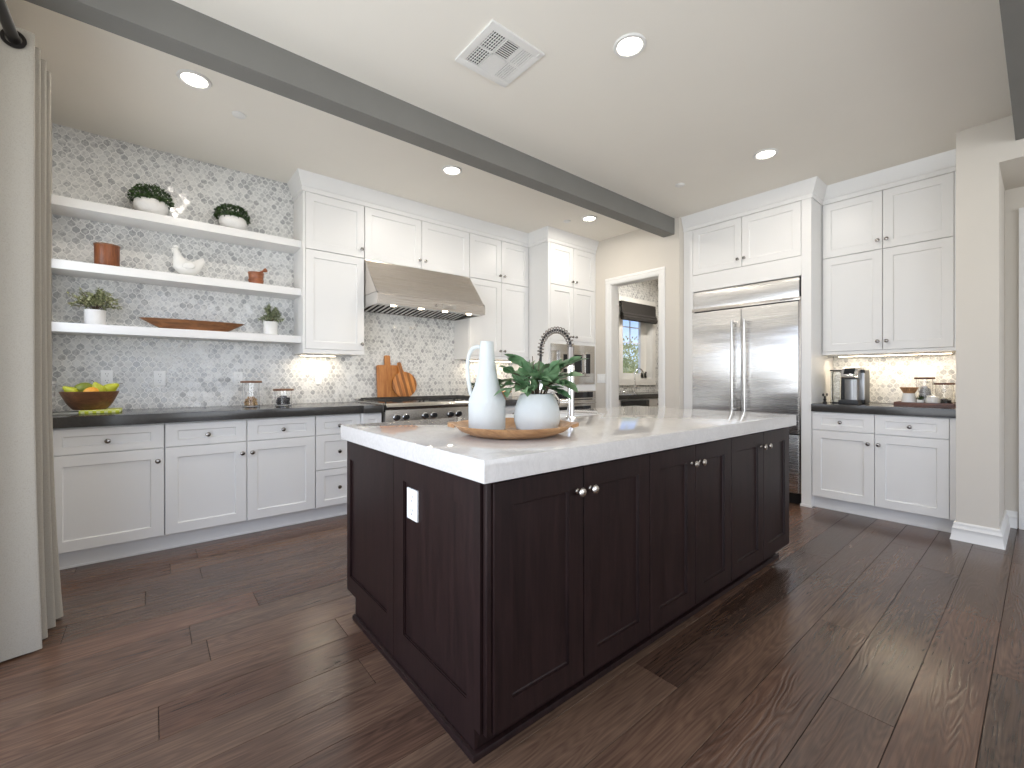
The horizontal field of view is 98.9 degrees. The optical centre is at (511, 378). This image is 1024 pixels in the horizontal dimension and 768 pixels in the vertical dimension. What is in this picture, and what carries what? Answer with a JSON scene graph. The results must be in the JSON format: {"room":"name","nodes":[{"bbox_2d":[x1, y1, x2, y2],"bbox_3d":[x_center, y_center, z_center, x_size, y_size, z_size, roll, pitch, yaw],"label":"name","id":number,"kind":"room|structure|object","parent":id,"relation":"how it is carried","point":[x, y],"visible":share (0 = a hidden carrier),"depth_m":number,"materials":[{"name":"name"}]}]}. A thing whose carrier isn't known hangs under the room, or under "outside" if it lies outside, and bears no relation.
{"room":"kitchen","nodes":[
{"label":"kitchen","id":0,"kind":"room"},
{"bbox_2d":[51,121,51,336],"bbox_3d":[-0.399,-0.264,-0.452,0.150,2.967,8.810,0,0,-40],"label":"wall","id":1,"kind":"structure","parent":0,"point":[51,121],"depth_m":2.97,"materials":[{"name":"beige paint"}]},
{"bbox_2d":[0,0,20,44],"bbox_3d":[-1.142,-1.360,0.668,0.128,0.100,3.684,0,0,-40],"label":"curtain rod","id":2,"kind":"object","parent":1,"relation":"attached to","point":[6,20],"visible":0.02,"depth_m":1.67,"materials":[{"name":"brown metal"}]},
{"bbox_2d":[0,23,62,661],"bbox_3d":[-2.115,-0.142,1.908,0.192,2.548,0.414,0,0,-40],"label":"curtain","id":3,"kind":"object","parent":2,"relation":"hanging from","point":[30,584],"visible":0.98,"depth_m":1.78,"materials":[{"name":"beige fabric"}]},
{"bbox_2d":[52,384,54,411],"bbox_3d":[-2.943,0.129,2.764,0.014,0.188,0.610,0,0,-40],"label":"trim","id":4,"kind":"structure","parent":1,"relation":"attached to","point":[53,385],"depth_m":2.95,"materials":[{"name":"stone"}]},
{"bbox_2d":[59,503,346,569],"bbox_3d":[-1.983,1.087,3.204,2.055,0.105,0.023,0,0,-40],"label":"trim","id":5,"kind":"structure","parent":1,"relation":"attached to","point":[111,552],"depth_m":3.01,"materials":[{"name":"white paint"}]},
{"bbox_2d":[133,197,168,214],"bbox_3d":[-2.633,-1.239,3.195,0.203,0.111,0.173,0,0,-40],"label":"bowl","id":6,"kind":"object","parent":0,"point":[157,205],"depth_m":3.14,"materials":[{"name":"white ceramic"}]},
{"bbox_2d":[219,215,246,229],"bbox_3d":[-2.241,-1.237,3.518,0.193,0.105,0.164,0,0,-40],"label":"bowl","id":7,"kind":"object","parent":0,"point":[232,221],"depth_m":3.46,"materials":[{"name":"white ceramic"}]},
{"bbox_2d":[52,123,657,411],"bbox_3d":[-0.061,-0.264,5.639,8.420,2.967,0.160,0,0,-40],"label":"wall","id":8,"kind":"structure","parent":0,"point":[86,166],"depth_m":3.50,"materials":[{"name":"tile"}]},
{"bbox_2d":[101,370,112,384],"bbox_3d":[-2.929,-0.005,3.166,0.066,0.110,0.007,0,0,-40],"label":"wall outlet","id":9,"kind":"object","parent":8,"relation":"attached to","point":[106,375],"visible":0.77,"depth_m":3.16,"materials":[{"name":"white plastic"}]},
{"bbox_2d":[154,371,165,385],"bbox_3d":[-2.699,-0.003,3.356,0.072,0.113,0.007,0,0,-40],"label":"wall outlet","id":10,"kind":"object","parent":8,"relation":"attached to","point":[159,376],"visible":1,"depth_m":3.35,"materials":[{"name":"white plastic"}]},
{"bbox_2d":[51,194,300,253],"bbox_3d":[-2.475,-1.153,3.377,1.514,0.060,0.259,0,0,-40],"label":"floating shelf","id":11,"kind":"object","parent":8,"relation":"attached to","point":[60,205],"visible":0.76,"depth_m":3.24,"materials":[{"name":"white paint"}]},
{"bbox_2d":[127,183,174,214],"bbox_3d":[-2.638,-1.306,3.207,0.273,0.244,0.220,0,0,-40],"label":"potted plant","id":12,"kind":"object","parent":11,"relation":"on","point":[146,200],"visible":0.98,"depth_m":3.15,"materials":[{"name":"white ceramic"}]},
{"bbox_2d":[213,203,250,229],"bbox_3d":[-2.253,-1.295,3.529,0.270,0.222,0.219,0,0,-40],"label":"potted plant","id":13,"kind":"object","parent":11,"relation":"on","point":[227,218],"visible":0.98,"depth_m":3.47,"materials":[{"name":"green plant"}]},
{"bbox_2d":[51,258,300,299],"bbox_3d":[-2.475,-0.742,3.377,1.514,0.060,0.259,0,0,-40],"label":"floating shelf","id":14,"kind":"object","parent":8,"relation":"attached to","point":[58,266],"visible":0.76,"depth_m":3.21,"materials":[{"name":"white paint"}]},
{"bbox_2d":[93,242,119,266],"bbox_3d":[-2.822,-0.851,3.052,0.141,0.156,0.141,0,0,-40],"label":"wooden canister","id":15,"kind":"object","parent":14,"relation":"on","point":[104,253],"visible":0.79,"depth_m":3.00,"materials":[{"name":"brown wood"}]},
{"bbox_2d":[171,245,204,275],"bbox_3d":[-2.472,-0.892,3.339,0.176,0.226,0.139,0,0,-3],"label":"hen","id":16,"kind":"object","parent":14,"relation":"on","point":[181,264],"visible":1,"depth_m":3.30,"materials":[{"name":"white ceramic"}]},
{"bbox_2d":[248,271,263,283],"bbox_3d":[-2.121,-0.824,3.630,0.120,0.103,0.120,0,0,-40],"label":"mortar","id":17,"kind":"object","parent":14,"relation":"on","point":[254,276],"visible":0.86,"depth_m":3.58,"materials":[{"name":"orange wood"}]},
{"bbox_2d":[51,322,300,344],"bbox_3d":[-2.475,-0.335,3.377,1.514,0.060,0.259,0,0,-40],"label":"floating shelf","id":18,"kind":"object","parent":8,"relation":"attached to","point":[56,327],"visible":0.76,"depth_m":3.20,"materials":[{"name":"white paint"}]},
{"bbox_2d":[66,287,121,324],"bbox_3d":[-2.861,-0.497,2.997,0.244,0.263,0.223,0,0,-1],"label":"bushy plant","id":19,"kind":"object","parent":18,"relation":"on","point":[92,315],"visible":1,"depth_m":2.99,"materials":[{"name":"green plant"}]},
{"bbox_2d":[139,317,244,331],"bbox_3d":[-2.447,-0.403,3.381,0.660,0.075,0.176,0,0,-40],"label":"dough bowl","id":20,"kind":"object","parent":18,"relation":"on","point":[158,322],"visible":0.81,"depth_m":3.31,"materials":[{"name":"brown wood"}]},
{"bbox_2d":[257,304,284,334],"bbox_3d":[-2.042,-0.499,3.705,0.206,0.268,0.205,0,0,-40],"label":"bushy plant","id":21,"kind":"object","parent":18,"relation":"on","point":[269,326],"visible":0.98,"depth_m":3.67,"materials":[{"name":"green plant"}]},
{"bbox_2d":[234,372,241,384],"bbox_3d":[-2.303,-0.002,3.682,0.064,0.111,0.007,0,0,-40],"label":"wall outlet","id":22,"kind":"object","parent":8,"relation":"attached to","point":[237,375],"visible":0.9,"depth_m":3.68,"materials":[{"name":"white plastic"}]},
{"bbox_2d":[315,372,321,383],"bbox_3d":[-1.807,-0.003,4.090,0.058,0.114,0.009,0,0,-40],"label":"light switch","id":23,"kind":"object","parent":8,"relation":"attached to","point":[318,375],"visible":1,"depth_m":4.08,"materials":[{"name":"white plastic"}]},
{"bbox_2d":[294,191,363,355],"bbox_3d":[-1.659,-0.908,3.993,0.528,1.380,0.346,0,0,-40],"label":"upper cabinet","id":24,"kind":"object","parent":8,"relation":"attached to","point":[329,261],"visible":1,"depth_m":3.87,"materials":[{"name":"white paint"}]},
{"bbox_2d":[299,354,336,356],"bbox_3d":[-1.762,-0.210,3.984,0.310,0.014,0.050,0,0,-40],"label":"light","id":25,"kind":"object","parent":24,"relation":"attached to","point":[299,354],"visible":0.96,"depth_m":3.95,"materials":[{"name":"white paint"}]},
{"bbox_2d":[364,207,468,277],"bbox_3d":[-1.004,-1.351,4.532,1.164,0.495,0.346,0,0,-40],"label":"upper cabinet","id":26,"kind":"object","parent":8,"relation":"attached to","point":[390,238],"visible":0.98,"depth_m":4.38,"materials":[{"name":"white paint"}]},
{"bbox_2d":[364,259,484,320],"bbox_3d":[-0.914,-0.878,4.423,1.160,0.443,0.629,0,0,-40],"label":"range hood","id":27,"kind":"object","parent":8,"relation":"attached to","point":[389,289],"visible":1,"depth_m":4.26,"materials":[{"name":"metal"}]},
{"bbox_2d":[287,168,598,253],"bbox_3d":[-0.425,-1.671,4.712,3.530,0.152,0.399,0,0,-33],"label":"trim","id":28,"kind":"structure","parent":8,"relation":"attached to","point":[301,180],"depth_m":4.42,"materials":[{"name":"white paint"}]},
{"bbox_2d":[454,233,528,360],"bbox_3d":[-0.220,-0.908,5.179,0.866,1.380,0.346,0,0,-40],"label":"upper cabinet","id":29,"kind":"object","parent":8,"relation":"attached to","point":[498,270],"visible":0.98,"depth_m":5.05,"materials":[{"name":"white paint"}]},
{"bbox_2d":[470,360,509,361],"bbox_3d":[-0.257,-0.210,5.225,0.650,0.014,0.050,0,0,-40],"label":"light","id":30,"kind":"object","parent":29,"relation":"attached to","point":[470,360],"visible":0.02,"depth_m":5.27,"materials":[{"name":"white paint"}]},
{"bbox_2d":[619,296,655,384],"bbox_3d":[2.041,-0.605,7.358,1.030,1.430,0.182,0,0,-40],"label":"window","id":31,"kind":"structure","parent":8,"relation":"in","point":[637,340],"depth_m":7.45,"materials":[{"name":"clear glass"}]},
{"bbox_2d":[619,300,657,323],"bbox_3d":[2.092,-1.080,7.218,0.952,0.304,0.094,0,0,-40],"label":"roman shade","id":32,"kind":"object","parent":31,"relation":"attached to","point":[630,311],"visible":0.91,"depth_m":7.16,"materials":[{"name":"fabric"}]},
{"bbox_2d":[5,0,1011,246],"bbox_3d":[2.792,-1.807,2.178,8.420,0.120,9.210,0,0,-40],"label":"ceiling","id":33,"kind":"structure","parent":0,"point":[843,90],"depth_m":2.67,"materials":[{"name":"paint"}]},
{"bbox_2d":[176,69,211,89],"bbox_3d":[-1.852,-1.741,2.554,0.170,0.010,0.170,0,0,-40],"label":"recessed light","id":34,"kind":"object","parent":33,"relation":"in","point":[191,78],"visible":1,"depth_m":2.55,"materials":[{"name":"white glass"}]},
{"bbox_2d":[232,111,245,118],"bbox_3d":[-1.806,-1.742,2.899,0.082,0.010,0.082,0,0,-40],"label":"sprinkler cover","id":35,"kind":"object","parent":33,"relation":"attached to","point":[237,114],"visible":1,"depth_m":2.89,"materials":[{"name":"white paint"}]},
{"bbox_2d":[25,0,674,237],"bbox_3d":[-0.190,-1.659,3.249,4.980,0.175,0.135,0,0,-40],"label":"ceiling beam","id":36,"kind":"structure","parent":33,"relation":"attached to","point":[171,27],"depth_m":2.47,"materials":[{"name":"grey paint"}]},
{"bbox_2d":[442,165,461,174],"bbox_3d":[-0.503,-1.741,3.668,0.170,0.010,0.170,0,0,-40],"label":"recessed light","id":37,"kind":"object","parent":33,"relation":"in","point":[449,169],"visible":1,"depth_m":3.66,"materials":[{"name":"white glass"}]},
{"bbox_2d":[455,19,544,87],"bbox_3d":[-0.069,-1.739,2.371,0.350,0.016,0.346,0,0,-40],"label":"ceiling vent","id":38,"kind":"object","parent":33,"relation":"in","point":[498,54],"visible":1,"depth_m":2.35,"materials":[{"name":"white paint"}]},
{"bbox_2d":[581,215,596,221],"bbox_3d":[0.841,-1.741,4.769,0.170,0.010,0.170,0,0,-40],"label":"recessed light","id":39,"kind":"object","parent":33,"relation":"in","point":[588,218],"visible":1,"depth_m":4.77,"materials":[{"name":"white glass"}]},
{"bbox_2d":[613,33,646,57],"bbox_3d":[0.617,-1.741,2.294,0.170,0.010,0.170,0,0,-40],"label":"recessed light","id":40,"kind":"object","parent":33,"relation":"in","point":[628,45],"visible":1,"depth_m":2.29,"materials":[{"name":"white glass"}]},
{"bbox_2d":[675,183,684,186],"bbox_3d":[1.515,-1.742,3.949,0.082,0.010,0.082,0,0,-40],"label":"sprinkler cover","id":41,"kind":"object","parent":33,"relation":"attached to","point":[678,184],"visible":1,"depth_m":3.94,"materials":[{"name":"white paint"}]},
{"bbox_2d":[753,148,777,159],"bbox_3d":[1.971,-1.741,3.403,0.170,0.010,0.170,0,0,-40],"label":"recessed light","id":42,"kind":"object","parent":33,"relation":"in","point":[767,153],"visible":1,"depth_m":3.40,"materials":[{"name":"white glass"}]},
{"bbox_2d":[999,0,1023,140],"bbox_3d":[1.454,-1.659,1.255,4.980,0.175,0.147,0,0,-40],"label":"ceiling beam","id":43,"kind":"structure","parent":33,"relation":"attached to","point":[1012,11],"depth_m":2.12,"materials":[{"name":"grey paint"}]},
{"bbox_2d":[0,503,1023,767],"bbox_3d":[2.824,1.180,2.140,8.420,0.080,9.110,0,0,-40],"label":"floor","id":44,"kind":"structure","parent":0,"point":[868,642],"depth_m":1.70,"materials":[{"name":"brown wood"}]},
{"bbox_2d":[53,423,163,553],"bbox_3d":[-2.698,0.663,2.919,0.587,0.743,0.680,0,0,-40],"label":"base cabinet","id":45,"kind":"object","parent":44,"relation":"on","point":[109,480],"visible":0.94,"depth_m":2.70,"materials":[{"name":"white paint"}]},
{"bbox_2d":[164,416,314,534],"bbox_3d":[-2.111,0.663,3.404,0.933,0.743,0.680,0,0,-40],"label":"base cabinet","id":46,"kind":"object","parent":44,"relation":"on","point":[218,472],"visible":1,"depth_m":3.12,"materials":[{"name":"white paint"}]},
{"bbox_2d":[52,401,383,428],"bbox_3d":[-2.118,0.258,3.370,2.057,0.065,0.724,0,0,-40],"label":"countertop","id":47,"kind":"structure","parent":46,"relation":"on","point":[207,413],"depth_m":3.06,"materials":[{"name":"grey stone"}]},
{"bbox_2d":[52,408,122,414],"bbox_3d":[-2.772,0.214,2.873,0.317,0.022,0.240,0,0,-40],"label":"tea towel","id":48,"kind":"object","parent":47,"relation":"on","point":[108,410],"visible":0.89,"depth_m":2.81,"materials":[{"name":"fabric"}]},
{"bbox_2d":[59,391,118,409],"bbox_3d":[-2.769,0.143,2.875,0.286,0.119,0.286,0,0,-40],"label":"fruit bowl","id":49,"kind":"object","parent":48,"relation":"on","point":[103,399],"visible":0.91,"depth_m":2.79,"materials":[{"name":"brown wood"}]},
{"bbox_2d":[61,386,77,391],"bbox_3d":[-2.832,0.081,2.797,0.090,0.072,0.061,0,0,-40],"label":"pear","id":50,"kind":"object","parent":49,"relation":"in","point":[65,388],"visible":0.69,"depth_m":2.78,"materials":[{"name":"yellow food"}]},
{"bbox_2d":[74,383,92,391],"bbox_3d":[-2.805,0.073,2.872,0.106,0.092,0.084,0,0,-40],"label":"mango","id":51,"kind":"object","parent":49,"relation":"in","point":[80,387],"visible":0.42,"depth_m":2.84,"materials":[{"name":"green food"}]},
{"bbox_2d":[83,387,98,391],"bbox_3d":[-2.714,0.091,2.824,0.077,0.072,0.068,0,0,-40],"label":"fruit","id":52,"kind":"object","parent":49,"relation":"in","point":[90,389],"visible":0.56,"depth_m":2.81,"materials":[{"name":"orange food"}]},
{"bbox_2d":[92,380,105,391],"bbox_3d":[-2.717,0.060,2.880,0.073,0.103,0.067,0,0,-40],"label":"pear","id":53,"kind":"object","parent":49,"relation":"in","point":[98,386],"visible":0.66,"depth_m":2.86,"materials":[{"name":"yellow food"}]},
{"bbox_2d":[104,383,122,390],"bbox_3d":[-2.683,0.069,2.939,0.107,0.078,0.071,0,0,-40],"label":"pear","id":54,"kind":"object","parent":49,"relation":"in","point":[109,387],"visible":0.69,"depth_m":2.92,"materials":[{"name":"yellow food"}]},
{"bbox_2d":[240,381,261,406],"bbox_3d":[-2.071,0.122,3.477,0.150,0.206,0.150,0,0,-40],"label":"glass jar","id":55,"kind":"object","parent":47,"relation":"on","point":[250,390],"visible":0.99,"depth_m":3.43,"materials":[{"name":"white"}]},
{"bbox_2d":[273,389,293,405],"bbox_3d":[-1.891,0.155,3.625,0.156,0.140,0.156,0,0,-40],"label":"glass jar","id":56,"kind":"object","parent":47,"relation":"on","point":[283,397],"visible":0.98,"depth_m":3.57,"materials":[{"name":"white"}]},
{"bbox_2d":[315,413,359,508],"bbox_3d":[-1.611,0.663,3.815,0.357,0.743,0.680,0,0,-40],"label":"base cabinet","id":57,"kind":"object","parent":44,"relation":"on","point":[330,449],"visible":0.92,"depth_m":3.54,"materials":[{"name":"white paint"}]},
{"bbox_2d":[359,413,381,423],"bbox_3d":[-1.403,0.663,3.978,0.168,0.743,0.694,0,0,-40],"label":"base cabinet","id":58,"kind":"object","parent":44,"relation":"on","point":[365,418],"visible":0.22,"depth_m":3.71,"materials":[{"name":"white paint"}]},
{"bbox_2d":[355,395,469,421],"bbox_3d":[-0.860,0.663,4.363,1.133,0.954,0.790,0,0,-40],"label":"range","id":59,"kind":"object","parent":44,"relation":"on","point":[407,408],"visible":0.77,"depth_m":4.02,"materials":[{"name":"metal"}]},
{"bbox_2d":[376,355,398,396],"bbox_3d":[-1.273,-0.020,4.487,0.234,0.434,0.056,0,0,-40],"label":"cutting board","id":60,"kind":"object","parent":59,"relation":"on","point":[385,373],"visible":0.8,"depth_m":4.47,"materials":[{"name":"brown wood"}]},
{"bbox_2d":[392,362,416,396],"bbox_3d":[-1.122,0.013,4.562,0.268,0.368,0.054,0,0,-36],"label":"cutting board","id":61,"kind":"object","parent":59,"relation":"on","point":[404,384],"visible":0.91,"depth_m":4.54,"materials":[{"name":"brown wood"}]},
{"bbox_2d":[505,405,515,414],"bbox_3d":[-0.051,0.663,5.101,0.706,0.743,0.680,0,0,-40],"label":"base cabinet","id":62,"kind":"object","parent":44,"relation":"on","point":[508,409],"visible":0.09,"depth_m":4.73,"materials":[{"name":"white paint"}]},
{"bbox_2d":[505,396,518,405],"bbox_3d":[-0.100,0.258,5.033,0.868,0.065,0.724,0,0,-40],"label":"countertop","id":63,"kind":"structure","parent":62,"relation":"on","point":[511,400],"depth_m":4.72,"materials":[{"name":"grey stone"}]},
{"bbox_2d":[513,241,595,398],"bbox_3d":[0.550,-0.229,5.597,0.848,2.738,0.680,0,0,-40],"label":"tall cabinet","id":64,"kind":"object","parent":44,"relation":"on","point":[561,279],"visible":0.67,"depth_m":5.30,"materials":[{"name":"white paint"}]},
{"bbox_2d":[550,343,594,384],"bbox_3d":[0.602,-0.169,5.547,0.786,0.485,0.605,0,0,-40],"label":"microwave","id":65,"kind":"object","parent":64,"relation":"in","point":[586,367],"visible":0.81,"depth_m":5.42,"materials":[{"name":"silver metal"}]},
{"bbox_2d":[550,391,595,410],"bbox_3d":[0.605,0.497,5.543,0.786,0.682,0.616,0,0,-40],"label":"wall oven","id":66,"kind":"object","parent":64,"relation":"in","point":[582,399],"visible":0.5,"depth_m":5.42,"materials":[{"name":"silver metal"}]},
{"bbox_2d":[347,427,788,763],"bbox_3d":[0.480,0.720,2.464,2.404,0.840,1.198,0,0,-40],"label":"kitchen island","id":67,"kind":"object","parent":44,"relation":"on","point":[505,601],"visible":0.94,"depth_m":1.62,"materials":[{"name":"brown wood"}]},
{"bbox_2d":[407,487,418,521],"bbox_3d":[-0.371,0.470,1.637,0.008,0.115,0.081,0,0,-40],"label":"wall outlet","id":68,"kind":"object","parent":67,"relation":"attached to","point":[412,494],"visible":1,"depth_m":1.63,"materials":[{"name":"white plastic"}]},
{"bbox_2d":[341,406,795,483],"bbox_3d":[0.481,0.264,2.472,2.444,0.067,1.207,0,0,-40],"label":"island countertop","id":69,"kind":"structure","parent":67,"relation":"on","point":[609,433],"depth_m":1.74,"materials":[{"name":"white stone"}]},
{"bbox_2d":[447,418,578,438],"bbox_3d":[0.004,0.205,1.802,0.492,0.050,0.492,0,0,-40],"label":"wooden tray","id":70,"kind":"object","parent":69,"relation":"on","point":[510,432],"visible":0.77,"depth_m":1.63,"materials":[{"name":"brown wood"}]},
{"bbox_2d":[466,341,504,429],"bbox_3d":[-0.106,0.031,1.860,0.157,0.373,0.157,0,0,-40],"label":"pitcher","id":71,"kind":"object","parent":70,"relation":"on","point":[486,411],"visible":0.96,"depth_m":1.81,"materials":[{"name":"white ceramic"}]},
{"bbox_2d":[493,354,587,429],"bbox_3d":[0.115,0.056,1.872,0.427,0.322,0.296,0,0,-17],"label":"potted plant","id":72,"kind":"object","parent":70,"relation":"on","point":[536,410],"visible":0.98,"depth_m":1.80,"materials":[{"name":"green plant"}]},
{"bbox_2d":[505,414,581,417],"bbox_3d":[0.135,0.357,2.721,0.746,0.245,0.423,0,0,-40],"label":"sink","id":73,"kind":"object","parent":69,"relation":"in","point":[509,415],"visible":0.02,"depth_m":2.90,"materials":[{"name":"white ceramic"}]},
{"bbox_2d":[537,327,575,418],"bbox_3d":[0.238,-0.039,2.577,0.109,0.539,0.304,0,0,-40],"label":"kitchen faucet","id":74,"kind":"object","parent":69,"relation":"on","point":[569,402],"visible":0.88,"depth_m":2.49,"materials":[{"name":"silver metal"}]},
{"bbox_2d":[619,398,657,406],"bbox_3d":[2.186,0.663,6.946,2.970,0.743,0.680,0,0,-40],"label":"pantry cabinet","id":75,"kind":"object","parent":44,"relation":"on","point":[653,402],"visible":0.03,"depth_m":6.43,"materials":[{"name":"white paint"}]},
{"bbox_2d":[619,391,657,399],"bbox_3d":[2.179,0.258,6.943,2.995,0.064,0.674,0,0,-40],"label":"countertop","id":76,"kind":"structure","parent":75,"relation":"on","point":[627,395],"depth_m":6.26,"materials":[{"name":"grey stone"}]},
{"bbox_2d":[621,400,648,406],"bbox_3d":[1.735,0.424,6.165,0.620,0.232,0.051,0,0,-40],"label":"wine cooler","id":77,"kind":"object","parent":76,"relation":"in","point":[632,402],"visible":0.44,"depth_m":6.13,"materials":[{"name":"black metal"}]},
{"bbox_2d":[633,368,643,392],"bbox_3d":[2.042,0.027,7.042,0.244,0.396,0.051,0,0,-30],"label":"faucet","id":78,"kind":"object","parent":76,"relation":"on","point":[637,368],"visible":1,"depth_m":6.99,"materials":[{"name":"silver metal"}]},
{"bbox_2d":[692,277,800,503],"bbox_3d":[2.478,0.110,4.491,0.702,2.060,1.014,0,0,-40],"label":"refrigerator","id":79,"kind":"object","parent":44,"relation":"on","point":[746,339],"visible":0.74,"depth_m":4.23,"materials":[{"name":"silver metal"}]},
{"bbox_2d":[684,198,832,507],"bbox_3d":[2.492,-0.229,4.516,0.666,2.738,1.207,0,0,-40],"label":"tall cabinet","id":80,"kind":"object","parent":44,"relation":"on","point":[785,241],"visible":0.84,"depth_m":4.10,"materials":[{"name":"white paint"}]},
{"bbox_2d":[812,411,955,520],"bbox_3d":[3.159,0.661,3.703,0.648,0.747,0.903,0,0,-40],"label":"base cabinet","id":81,"kind":"object","parent":44,"relation":"on","point":[895,462],"visible":0.97,"depth_m":3.47,"materials":[{"name":"white paint"}]},
{"bbox_2d":[811,402,955,417],"bbox_3d":[3.163,0.255,3.708,0.635,0.065,0.904,0,0,-40],"label":"countertop","id":82,"kind":"structure","parent":81,"relation":"on","point":[869,408],"depth_m":3.48,"materials":[{"name":"grey stone"}]},
{"bbox_2d":[830,367,869,403],"bbox_3d":[2.979,0.059,3.891,0.322,0.324,0.255,0,0,-40],"label":"coffee maker","id":83,"kind":"object","parent":82,"relation":"on","point":[851,385],"visible":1,"depth_m":3.82,"materials":[{"name":"silver plastic"}]},
{"bbox_2d":[838,399,861,403],"bbox_3d":[2.989,0.204,3.850,0.250,0.035,0.140,0,0,-40],"label":"drip tray","id":84,"kind":"object","parent":83,"relation":"on","point":[841,401],"depth_m":3.78,"materials":[{"name":"black plastic"}]},
{"bbox_2d":[894,401,955,407],"bbox_3d":[3.330,0.205,3.522,0.300,0.032,0.350,0,0,-40],"label":"serving tray","id":85,"kind":"object","parent":82,"relation":"on","point":[897,403],"visible":0.66,"depth_m":3.42,"materials":[{"name":"brown wood"}]},
{"bbox_2d":[899,387,918,401],"bbox_3d":[3.217,0.141,3.549,0.120,0.140,0.120,0,0,-40],"label":"ceramic crock","id":86,"kind":"object","parent":85,"relation":"on","point":[909,395],"visible":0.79,"depth_m":3.52,"materials":[{"name":"white ceramic"}]},
{"bbox_2d":[916,395,923,402],"bbox_3d":[3.236,0.171,3.476,0.068,0.080,0.073,0,0,20],"label":"succulent","id":87,"kind":"object","parent":85,"relation":"on","point":[919,400],"visible":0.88,"depth_m":3.46,"materials":[{"name":"green plant"}]},
{"bbox_2d":[914,377,934,402],"bbox_3d":[3.359,0.100,3.566,0.128,0.221,0.128,0,0,-40],"label":"glass jar","id":88,"kind":"object","parent":85,"relation":"on","point":[925,384],"visible":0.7,"depth_m":3.53,"materials":[{"name":"white"}]},
{"bbox_2d":[925,394,940,402],"bbox_3d":[3.290,0.164,3.422,0.088,0.094,0.088,0,0,-40],"label":"sugar bowl","id":89,"kind":"object","parent":85,"relation":"on","point":[932,398],"visible":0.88,"depth_m":3.39,"materials":[{"name":"white ceramic"}]},
{"bbox_2d":[933,383,954,403],"bbox_3d":[3.432,0.123,3.477,0.124,0.176,0.124,0,0,-40],"label":"glass jar","id":90,"kind":"object","parent":85,"relation":"on","point":[945,391],"visible":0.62,"depth_m":3.44,"materials":[{"name":"white"}]},
{"bbox_2d":[814,496,953,532],"bbox_3d":[2.986,1.087,3.563,0.020,0.105,0.904,0,0,-40],"label":"trim","id":91,"kind":"structure","parent":81,"relation":"attached to","point":[941,524],"depth_m":3.52,"materials":[{"name":"white paint"}]},
{"bbox_2d":[596,115,1023,528],"bbox_3d":[4.752,-0.303,3.794,3.340,2.887,8.810,0,0,-40],"label":"wall","id":92,"kind":"structure","parent":0,"point":[989,159],"depth_m":3.08,"materials":[{"name":"beige paint"}]},
{"bbox_2d":[597,374,604,382],"bbox_3d":[1.131,-0.002,5.553,0.010,0.113,0.125,0,0,-40],"label":"light switch","id":93,"kind":"object","parent":92,"relation":"attached to","point":[600,377],"visible":1,"depth_m":5.55,"materials":[{"name":"white plastic"}]},
{"bbox_2d":[605,266,664,407],"bbox_3d":[1.491,-0.052,5.224,0.163,2.384,0.819,0,0,-40],"label":"door frame","id":94,"kind":"structure","parent":92,"relation":"in","point":[612,285],"depth_m":5.44,"materials":[{"name":"white paint"}]},
{"bbox_2d":[681,149,955,231],"bbox_3d":[2.635,-1.671,4.050,0.346,0.152,2.102,0,0,-40],"label":"trim","id":95,"kind":"structure","parent":92,"relation":"attached to","point":[943,163],"depth_m":3.89,"materials":[{"name":"white paint"}]},
{"bbox_2d":[822,171,955,355],"bbox_3d":[3.267,-0.906,3.792,0.368,1.383,0.903,0,0,-40],"label":"upper cabinet","id":96,"kind":"object","parent":92,"relation":"attached to","point":[889,255],"visible":0.98,"depth_m":3.66,"materials":[{"name":"white paint"}]},
{"bbox_2d":[837,352,952,356],"bbox_3d":[3.289,-0.207,3.800,0.050,0.014,0.760,0,0,-40],"label":"light","id":97,"kind":"object","parent":96,"relation":"attached to","point":[926,352],"visible":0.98,"depth_m":3.75,"materials":[{"name":"white paint"}]},
{"bbox_2d":[833,352,955,402],"bbox_3d":[3.414,0.000,3.913,0.011,0.440,0.904,0,0,-40],"label":"backsplash","id":98,"kind":"structure","parent":92,"relation":"attached to","point":[887,373],"depth_m":3.90,"materials":[{"name":"tile"}]},
{"bbox_2d":[918,367,935,380],"bbox_3d":[3.544,-0.035,3.741,0.007,0.120,0.115,0,0,-40],"label":"wall outlet","id":99,"kind":"object","parent":92,"relation":"attached to","point":[922,371],"visible":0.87,"depth_m":3.74,"materials":[{"name":"white plastic"}]},
{"bbox_2d":[950,510,1017,549],"bbox_3d":[3.482,1.077,3.228,0.734,0.125,0.269,0,0,-37],"label":"baseboard","id":100,"kind":"structure","parent":92,"relation":"attached to","point":[970,533],"depth_m":3.04,"materials":[{"name":"white paint"}]},
{"bbox_2d":[1019,207,1023,529],"bbox_3d":[4.190,-0.075,2.915,0.024,2.430,1.068,0,0,-40],"label":"door","id":101,"kind":"structure","parent":92,"relation":"in","point":[1021,210],"depth_m":3.31,"materials":[{"name":"white paint"}]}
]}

